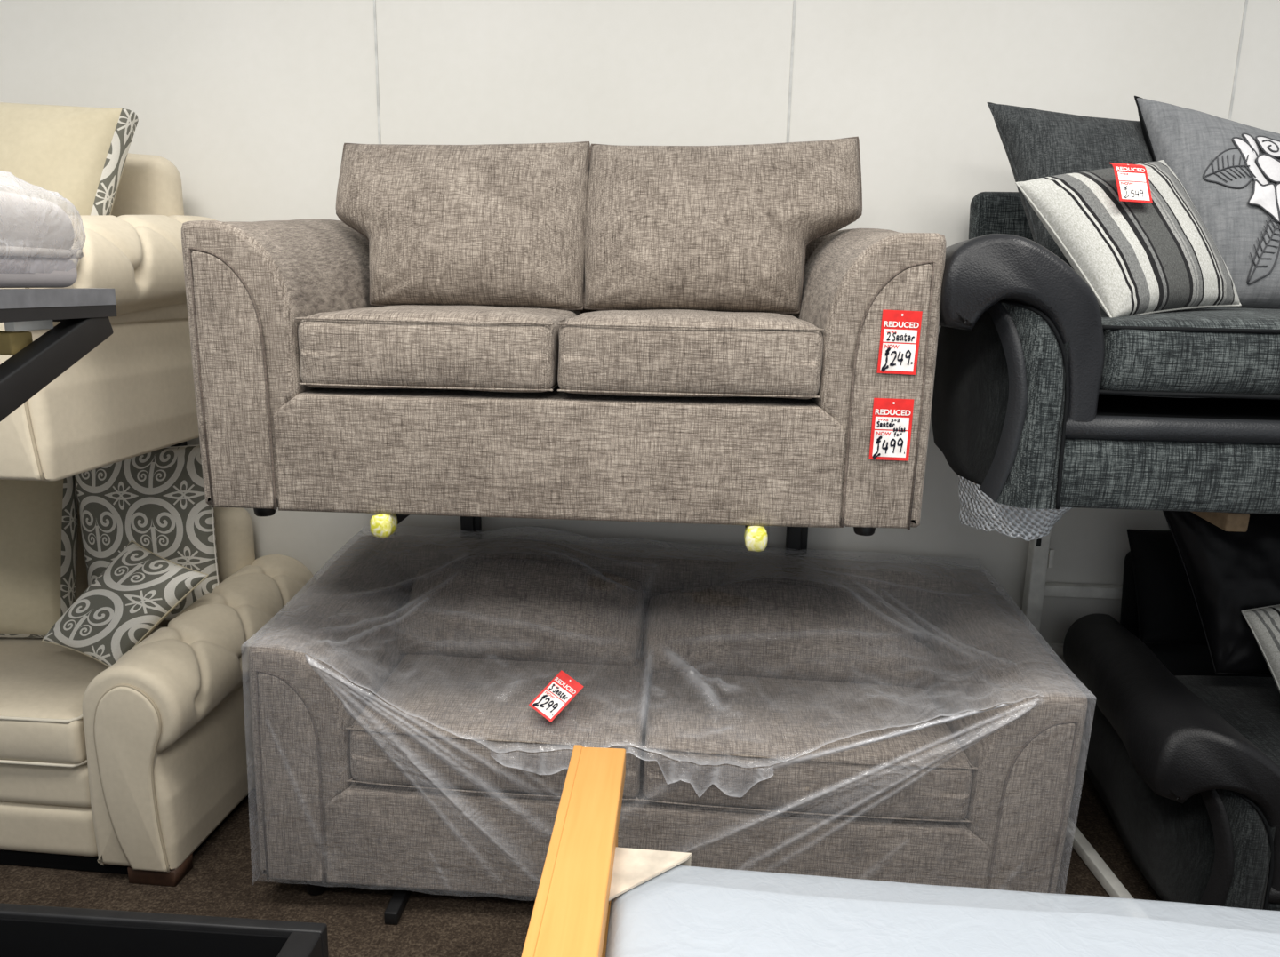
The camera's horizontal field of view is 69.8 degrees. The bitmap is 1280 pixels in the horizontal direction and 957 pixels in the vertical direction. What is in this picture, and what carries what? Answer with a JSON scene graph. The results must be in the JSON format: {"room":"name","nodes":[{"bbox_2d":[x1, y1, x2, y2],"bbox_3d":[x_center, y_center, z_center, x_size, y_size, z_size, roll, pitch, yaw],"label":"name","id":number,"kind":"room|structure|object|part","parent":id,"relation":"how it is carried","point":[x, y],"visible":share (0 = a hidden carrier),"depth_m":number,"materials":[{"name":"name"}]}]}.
{"room":"store","nodes":[
{"label":"store","id":0,"kind":"room"},
{"bbox_2d":[0,770,1162,956],"bbox_3d":[0.002,1.500,0.848,9.000,0.100,5.120,2,12,3],"label":"floor","id":1,"kind":"structure","parent":0,"point":[225,879],"depth_m":2.41,"materials":[{"name":"brown carpet"}]},
{"bbox_2d":[0,288,117,422],"bbox_3d":[-1.015,-0.065,1.023,0.522,0.295,0.620,2,12,3],"label":"frame","id":2,"kind":"object","parent":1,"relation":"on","point":[83,314],"visible":1,"depth_m":1.16,"materials":[{"name":"metal"}]},
{"bbox_2d":[0,170,85,287],"bbox_3d":[-1.012,-0.290,0.974,0.538,0.182,0.594,2,12,3],"label":"mattress","id":3,"kind":"object","parent":2,"relation":"on","point":[36,235],"visible":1,"depth_m":1.14,"materials":[{"name":"white fabric"}]},
{"bbox_2d":[0,505,315,887],"bbox_3d":[-2.130,0.545,2.831,2.012,0.862,0.852,2,12,5],"label":"sofa","id":4,"kind":"object","parent":1,"relation":"on","point":[131,766],"visible":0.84,"depth_m":2.45,"materials":[{"name":"cream leather"}]},
{"bbox_2d":[0,475,78,638],"bbox_3d":[-2.004,0.216,2.858,0.537,0.530,0.335,2,12,3],"label":"cushion","id":5,"kind":"object","parent":4,"relation":"on","point":[39,519],"visible":0.71,"depth_m":2.78,"materials":[{"name":"beige leather"}]},
{"bbox_2d":[0,625,167,764],"bbox_3d":[-1.780,0.599,2.706,0.720,0.154,0.652,2,12,5],"label":"seat cushion","id":6,"kind":"object","parent":4,"relation":"on","point":[44,685],"depth_m":2.44,"materials":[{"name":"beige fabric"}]},
{"bbox_2d":[41,540,208,667],"bbox_3d":[-1.484,0.354,2.622,0.430,0.310,0.217,4,12,13],"label":"cushion","id":7,"kind":"object","parent":4,"relation":"on","point":[137,591],"visible":0.95,"depth_m":2.58,"materials":[{"name":"grey fabric"}]},
{"bbox_3d":[-1.310,0.777,2.380,0.179,0.523,0.032,2,12,5],"label":"arm panel","id":8,"kind":"part","parent":4,"relation":"part of","materials":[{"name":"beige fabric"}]},
{"bbox_2d":[74,444,219,620],"bbox_3d":[-1.560,0.175,2.890,0.531,0.583,0.162,3,12,7],"label":"cushion","id":9,"kind":"object","parent":4,"relation":"on","point":[156,500],"visible":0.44,"depth_m":2.83,"materials":[{"name":"grey fabric"}]},
{"bbox_3d":[-2.095,0.444,3.182,1.600,0.810,0.120,2,12,5],"label":"frame","id":10,"kind":"part","parent":4,"relation":"part of","materials":[{"name":"beige fabric"}]},
{"bbox_3d":[-1.270,0.647,2.776,0.281,0.631,0.840,2,12,5],"label":"arm","id":11,"kind":"part","parent":4,"relation":"part of","materials":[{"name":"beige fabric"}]},
{"bbox_2d":[0,904,328,956],"bbox_3d":[-1.419,1.122,1.532,1.500,0.300,0.870,2,12,3],"label":"frame","id":12,"kind":"object","parent":1,"relation":"on","point":[26,931],"visible":1,"depth_m":1.88,"materials":[{"name":"black metal"}]},
{"bbox_3d":[-0.702,1.145,1.489,0.062,0.300,0.810,2,12,3],"label":"rail","id":13,"kind":"part","parent":12,"relation":"part of","materials":[{"name":"black metal"}]},
{"bbox_2d":[170,440,187,447],"bbox_3d":[-2.186,0.403,2.838,1.270,1.134,0.780,2,12,3],"label":"display rack","id":14,"kind":"object","parent":1,"relation":"on","point":[184,444],"visible":0.02,"depth_m":3.05,"materials":[{"name":"black metal"}]},
{"bbox_2d":[0,152,215,481],"bbox_3d":[-2.219,-0.516,2.462,2.012,0.818,0.962,2,12,3],"label":"sofa","id":15,"kind":"object","parent":14,"relation":"on","point":[133,395],"visible":0.58,"depth_m":2.29,"materials":[{"name":"cream leather"}]},
{"bbox_3d":[-1.389,-0.256,1.986,0.179,0.523,0.032,2,12,3],"label":"arm panel","id":16,"kind":"part","parent":15,"relation":"part of","materials":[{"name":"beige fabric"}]},
{"bbox_2d":[0,102,138,215],"bbox_3d":[-1.768,-0.805,2.515,0.746,0.469,0.280,2,12,3],"label":"cushion","id":17,"kind":"object","parent":15,"relation":"on","point":[79,154],"visible":0.55,"depth_m":2.44,"materials":[{"name":"beige fabric"}]},
{"bbox_3d":[-2.192,-0.607,2.872,1.600,0.810,0.120,2,12,3],"label":"frame","id":18,"kind":"part","parent":15,"relation":"part of","materials":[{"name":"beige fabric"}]},
{"bbox_2d":[520,744,625,956],"bbox_3d":[-0.118,0.992,1.393,0.108,0.662,1.150,2,12,3],"label":"wooden plank","id":19,"kind":"object","parent":1,"relation":"on","point":[571,914],"visible":0.98,"depth_m":1.51,"materials":[{"name":"orange wood"}]},
{"bbox_3d":[-0.094,0.921,1.863,0.090,0.605,0.060,2,12,3],"label":"leg","id":20,"kind":"part","parent":19,"relation":"part of","materials":[{"name":"orange wood"}]},
{"bbox_2d":[369,513,807,924],"bbox_3d":[-0.069,0.522,2.612,1.190,1.075,0.985,2,12,3],"label":"display rack","id":21,"kind":"object","parent":1,"relation":"on","point":[382,525],"visible":0.27,"depth_m":2.33,"materials":[{"name":"black metal"}]},
{"bbox_3d":[-0.605,1.012,2.758,0.034,0.034,0.925,2,12,2],"label":"floor leg","id":22,"kind":"part","parent":21,"relation":"part of","materials":[{"name":"black metal"}]},
{"bbox_3d":[-0.551,0.004,2.541,0.034,0.034,0.925,2,12,3],"label":"arm","id":23,"kind":"part","parent":21,"relation":"part of","materials":[{"name":"black metal"}]},
{"bbox_2d":[181,136,946,535],"bbox_3d":[-0.160,-0.426,2.360,1.627,0.931,0.855,2,12,3],"label":"sofa","id":24,"kind":"object","parent":21,"relation":"on","point":[581,330],"visible":0.98,"depth_m":2.03,"materials":[{"name":"grey fabric"}]},
{"bbox_3d":[-0.891,-0.213,2.026,0.150,0.568,0.030,2,12,3],"label":"arm panel","id":25,"kind":"part","parent":24,"relation":"part of","materials":[{"name":"grey fabric"}]},
{"bbox_3d":[-0.852,-0.351,2.420,0.243,0.681,0.840,2,12,3],"label":"arm","id":26,"kind":"part","parent":24,"relation":"part of"},
{"bbox_2d":[297,304,581,392],"bbox_3d":[-0.452,-0.342,2.302,0.569,0.178,0.677,2,12,3],"label":"seat cushion","id":27,"kind":"object","parent":24,"relation":"on","point":[342,348],"depth_m":1.98,"materials":[{"name":"grey fabric"}]},
{"bbox_2d":[335,142,589,309],"bbox_3d":[-0.475,-0.673,2.431,0.684,0.444,0.240,2,12,3],"label":"cushion","id":28,"kind":"object","parent":24,"relation":"on","point":[507,226],"depth_m":2.37,"materials":[{"name":"grey fabric"}]},
{"bbox_3d":[-0.143,-0.407,2.719,1.415,0.700,0.160,2,12,3],"label":"frame","id":29,"kind":"part","parent":24,"relation":"part of","materials":[{"name":"grey fabric"}]},
{"bbox_2d":[557,309,823,399],"bbox_3d":[0.121,-0.325,2.276,0.573,0.178,0.676,2,12,3],"label":"seat cushion","id":30,"kind":"object","parent":24,"relation":"on","point":[603,354],"depth_m":1.96,"materials":[{"name":"grey fabric"}]},
{"bbox_2d":[584,137,860,311],"bbox_3d":[0.213,-0.665,2.399,0.726,0.460,0.241,2,12,3],"label":"cushion","id":31,"kind":"object","parent":24,"relation":"on","point":[726,228],"depth_m":2.34,"materials":[{"name":"grey fabric"}]},
{"bbox_3d":[0.530,-0.310,2.356,0.243,0.681,0.840,2,12,3],"label":"arm","id":32,"kind":"part","parent":24,"relation":"part of"},
{"bbox_3d":[0.524,-0.171,1.961,0.150,0.568,0.030,2,12,3],"label":"arm panel","id":33,"kind":"part","parent":24,"relation":"part of","materials":[{"name":"grey fabric"}]},
{"bbox_2d":[868,398,914,460],"bbox_3d":[0.535,-0.104,1.954,0.086,0.133,0.002,2,12,3],"label":"price tag","id":34,"kind":"object","parent":24,"relation":"attached to","point":[892,419],"visible":1,"depth_m":1.95,"materials":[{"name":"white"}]},
{"bbox_3d":[0.534,-0.074,1.960,0.071,0.057,0.001,2,12,3],"label":"white panel","id":35,"kind":"part","parent":34,"relation":"part of","materials":[{"name":"white paper"}]},
{"bbox_3d":[0.536,-0.117,1.951,0.071,0.026,0.001,2,12,3],"label":"white panel","id":36,"kind":"part","parent":34,"relation":"part of","materials":[{"name":"white paper"}]},
{"bbox_2d":[876,309,922,375],"bbox_3d":[0.542,-0.284,1.916,0.081,0.131,0.004,3,12,2],"label":"price tag","id":37,"kind":"object","parent":24,"relation":"attached to","point":[900,330],"visible":1,"depth_m":1.92,"materials":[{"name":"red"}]},
{"bbox_3d":[0.540,-0.254,1.922,0.068,0.057,0.001,3,12,2],"label":"white panel","id":38,"kind":"part","parent":37,"relation":"part of","materials":[{"name":"white paper"}]},
{"bbox_3d":[0.542,-0.297,1.913,0.068,0.026,0.001,3,12,2],"label":"white panel","id":39,"kind":"part","parent":37,"relation":"part of","materials":[{"name":"white paper"}]},
{"bbox_2d":[248,535,1087,896],"bbox_3d":[0.060,0.665,2.648,2.050,0.836,0.855,3,12,2],"label":"sofa","id":40,"kind":"object","parent":1,"relation":"on","point":[803,665],"visible":0.97,"depth_m":2.31,"materials":[{"name":"grey fabric"}]},
{"bbox_3d":[-0.865,0.745,2.288,0.150,0.568,0.030,3,12,2],"label":"arm panel","id":41,"kind":"part","parent":40,"relation":"part of","materials":[{"name":"grey fabric"}]},
{"bbox_3d":[-0.828,0.607,2.682,0.243,0.681,0.840,3,12,2],"label":"arm","id":42,"kind":"part","parent":40,"relation":"part of"},
{"bbox_2d":[349,643,648,799],"bbox_3d":[-0.347,0.630,2.567,0.728,0.179,0.677,3,12,2],"label":"seat cushion","id":43,"kind":"object","parent":40,"relation":"on","point":[485,700],"depth_m":2.29,"materials":[{"name":"grey fabric"}]},
{"bbox_2d":[395,559,642,666],"bbox_3d":[-0.357,0.397,2.711,0.734,0.300,0.250,3,12,2],"label":"cushion","id":44,"kind":"object","parent":40,"relation":"on","point":[494,612],"depth_m":2.63,"materials":[{"name":"grey fabric"}]},
{"bbox_3d":[0.072,0.579,2.985,1.806,0.700,0.160,3,12,2],"label":"frame","id":45,"kind":"part","parent":40,"relation":"part of","materials":[{"name":"grey fabric"}]},
{"bbox_2d":[303,526,1043,894],"bbox_3d":[0.057,0.641,2.633,2.061,0.854,0.890,3,12,2],"label":"plastic cover","id":46,"kind":"object","parent":40,"relation":"on","point":[486,533],"visible":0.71,"depth_m":2.21,"materials":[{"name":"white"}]},
{"bbox_2d":[528,670,583,722],"bbox_3d":[-0.207,0.537,2.267,0.117,0.087,0.072,-10,16,-41],"label":"price tag","id":47,"kind":"object","parent":46,"relation":"on","point":[559,692],"visible":1,"depth_m":2.27,"materials":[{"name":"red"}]},
{"bbox_3d":[-0.225,0.554,2.253,0.064,0.001,0.051,30,59,29],"label":"white panel","id":48,"kind":"part","parent":47,"relation":"part of","materials":[{"name":"white paper"}]},
{"bbox_3d":[-0.199,0.529,2.272,0.064,0.001,0.024,30,59,29],"label":"white panel","id":49,"kind":"part","parent":47,"relation":"part of","materials":[{"name":"white paper"}]},
{"bbox_2d":[644,583,936,690],"bbox_3d":[0.440,0.456,2.670,0.851,0.280,0.246,3,12,2],"label":"cushion","id":50,"kind":"object","parent":40,"relation":"on","point":[770,634],"depth_m":2.59,"materials":[{"name":"grey fabric"}]},
{"bbox_2d":[642,672,972,821],"bbox_3d":[0.420,0.670,2.542,0.802,0.180,0.677,3,12,2],"label":"seat cushion","id":51,"kind":"object","parent":40,"relation":"on","point":[738,732],"depth_m":2.26,"materials":[{"name":"grey fabric"}]},
{"bbox_3d":[0.944,0.703,2.625,0.243,0.681,0.840,3,12,2],"label":"arm","id":52,"kind":"part","parent":40,"relation":"part of"},
{"bbox_3d":[0.940,0.843,2.230,0.150,0.568,0.030,3,12,2],"label":"arm panel","id":53,"kind":"part","parent":40,"relation":"part of","materials":[{"name":"grey fabric"}]},
{"bbox_2d":[605,848,1279,956],"bbox_3d":[0.618,1.117,0.985,1.500,0.617,1.328,2,12,5],"label":"mattress","id":54,"kind":"object","parent":1,"relation":"on","point":[662,906],"visible":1,"depth_m":1.47,"materials":[{"name":"white fabric"}]},
{"bbox_2d":[1020,512,1249,899],"bbox_3d":[1.886,0.545,2.580,1.325,1.118,0.840,2,12,3],"label":"display rack","id":55,"kind":"object","parent":1,"relation":"on","point":[1040,557],"visible":0.38,"depth_m":2.93,"materials":[{"name":"white metal"}]},
{"bbox_3d":[1.282,1.057,2.708,0.035,0.035,0.801,1,12,0],"label":"floor leg","id":56,"kind":"part","parent":55,"relation":"part of","materials":[{"name":"white metal"}]},
{"bbox_2d":[931,192,1279,514],"bbox_3d":[1.955,-0.353,2.239,2.615,0.725,0.974,2,12,3],"label":"sofa","id":57,"kind":"object","parent":55,"relation":"on","point":[1043,398],"visible":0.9,"depth_m":1.88,"materials":[{"name":"black fabric"}]},
{"bbox_3d":[0.851,-0.242,2.323,0.180,0.430,0.913,2,12,3],"label":"arm","id":58,"kind":"part","parent":57,"relation":"part of"},
{"bbox_2d":[957,474,1073,541],"bbox_3d":[0.828,0.079,2.061,0.117,0.115,0.317,-11,17,-44],"label":"bubble wrap","id":59,"kind":"object","parent":57,"relation":"attached to","point":[978,510],"visible":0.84,"depth_m":2.05,"materials":[{"name":"white"}]},
{"bbox_3d":[0.802,-0.151,1.908,0.157,0.425,0.041,9,14,32],"label":"arm panel","id":60,"kind":"part","parent":57,"relation":"part of","materials":[{"name":"grey fabric"}]},
{"bbox_3d":[1.981,-0.446,2.631,2.060,0.705,0.169,2,12,3],"label":"frame","id":61,"kind":"part","parent":57,"relation":"part of","materials":[{"name":"black leather"}]},
{"bbox_2d":[986,102,1152,269],"bbox_3d":[1.137,-0.712,2.365,0.459,0.522,0.283,2,12,3],"label":"cushion","id":62,"kind":"object","parent":57,"relation":"on","point":[1037,144],"visible":0.39,"depth_m":2.33,"materials":[{"name":"grey fabric"}]},
{"bbox_2d":[1015,160,1241,317],"bbox_3d":[1.102,-0.545,2.066,0.435,0.369,0.262,-2,12,-13],"label":"cushion","id":63,"kind":"object","parent":57,"relation":"on","point":[1160,256],"visible":0.93,"depth_m":2.00,"materials":[{"name":"grey fabric"}]},
{"bbox_2d":[1109,162,1152,203],"bbox_3d":[1.072,-0.646,2.005,0.080,0.088,0.058,-1,12,-8],"label":"price tag","id":64,"kind":"object","parent":63,"relation":"attached to","point":[1132,184],"visible":1,"depth_m":2.00,"materials":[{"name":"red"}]},
{"bbox_3d":[1.072,-0.658,2.001,0.065,0.021,0.001,1,-15,-8],"label":"white panel","id":65,"kind":"part","parent":64,"relation":"part of","materials":[{"name":"white paper"}]},
{"bbox_3d":[1.073,-0.625,1.992,0.065,0.044,0.001,1,-15,-8],"label":"white panel","id":66,"kind":"part","parent":64,"relation":"part of","materials":[{"name":"white paper"}]},
{"bbox_3d":[1.923,-0.074,1.843,2.100,0.049,0.050,2,12,3],"label":"leather rail","id":67,"kind":"part","parent":57,"relation":"part of","materials":[{"name":"black leather"}]},
{"bbox_2d":[1099,307,1279,398],"bbox_3d":[1.458,-0.314,2.191,0.977,0.182,0.760,2,12,3],"label":"seat cushion","id":68,"kind":"object","parent":57,"relation":"on","point":[1212,352],"depth_m":1.85,"materials":[{"name":"grey fabric"}]},
{"bbox_2d":[1134,96,1279,309],"bbox_3d":[1.527,-0.684,2.289,0.548,0.544,0.311,2,12,3],"label":"cushion","id":69,"kind":"object","parent":57,"relation":"on","point":[1228,170],"visible":0.83,"depth_m":2.22,"materials":[{"name":"grey cloth"},{"name":"white cloth"},{"name":"black cloth"}]},
{"bbox_2d":[1063,551,1279,911],"bbox_3d":[2.514,0.743,2.455,2.615,0.805,0.974,2,12,3],"label":"sofa","id":70,"kind":"object","parent":1,"relation":"on","point":[1182,757],"visible":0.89,"depth_m":2.27,"materials":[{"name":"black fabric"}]},
{"bbox_2d":[1127,529,1207,647],"bbox_3d":[1.634,0.327,2.781,0.289,0.354,0.161,2,12,3],"label":"cushion","id":71,"kind":"object","parent":70,"relation":"on","point":[1167,612],"visible":0.54,"depth_m":2.75,"materials":[{"name":"black fabric"}]},
{"bbox_3d":[1.410,0.815,2.531,0.180,0.430,0.913,2,12,3],"label":"arm","id":72,"kind":"part","parent":70,"relation":"part of"},
{"bbox_3d":[2.541,0.611,2.838,2.060,0.705,0.169,2,12,3],"label":"frame","id":73,"kind":"part","parent":70,"relation":"part of","materials":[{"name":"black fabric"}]},
{"bbox_2d":[1162,511,1279,675],"bbox_3d":[1.707,0.300,2.570,0.479,0.508,0.251,2,12,3],"label":"cushion","id":74,"kind":"object","parent":70,"relation":"on","point":[1228,573],"visible":0.66,"depth_m":2.53,"materials":[{"name":"black leather"}]},
{"bbox_2d":[1175,675,1279,766],"bbox_3d":[2.018,0.743,2.399,0.977,0.182,0.760,2,12,3],"label":"seat cushion","id":75,"kind":"object","parent":70,"relation":"on","point":[1251,705],"depth_m":2.55,"materials":[{"name":"black leather"}]},
{"bbox_3d":[1.362,0.905,2.116,0.157,0.425,0.041,9,14,32],"label":"arm panel","id":76,"kind":"part","parent":70,"relation":"part of","materials":[{"name":"grey fabric"}]},
{"bbox_2d":[1240,604,1279,693],"bbox_3d":[1.819,0.461,2.413,0.413,0.354,0.182,0,12,-4],"label":"cushion","id":77,"kind":"object","parent":70,"relation":"on","point":[1264,622],"visible":1,"depth_m":2.42,"materials":[{"name":"grey fabric"}]},
{"bbox_3d":[2.482,0.983,2.050,2.100,0.049,0.050,2,12,3],"label":"leather rail","id":78,"kind":"part","parent":70,"relation":"part of","materials":[{"name":"black leather"}]},
{"bbox_2d":[0,0,1279,741],"bbox_3d":[0.194,-0.679,2.934,9.000,3.300,0.120,2,12,3],"label":"wall","id":79,"kind":"structure","parent":0,"point":[255,105],"depth_m":2.80,"materials":[{"name":"white paint"}]},
{"bbox_2d":[373,0,395,538],"bbox_3d":[-0.818,-0.699,2.933,0.007,3.300,0.003,2,12,3],"label":"trim","id":80,"kind":"structure","parent":79,"relation":"attached to","point":[374,1],"depth_m":2.82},
{"bbox_2d":[766,0,796,555],"bbox_3d":[0.441,-0.658,2.859,0.007,3.300,0.003,2,12,3],"label":"trim","id":81,"kind":"structure","parent":79,"relation":"attached to","point":[794,4],"depth_m":2.75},
{"bbox_2d":[1076,741,1087,770],"bbox_3d":[0.159,0.900,3.200,9.000,0.100,0.018,2,12,3],"label":"baseboard","id":82,"kind":"structure","parent":79,"relation":"attached to","point":[1082,761],"depth_m":3.12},
{"bbox_2d":[1168,0,1247,530],"bbox_3d":[1.720,-0.617,2.784,0.007,3.300,0.003,2,12,3],"label":"trim","id":83,"kind":"structure","parent":79,"relation":"attached to","point":[1246,1],"depth_m":2.66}
]}

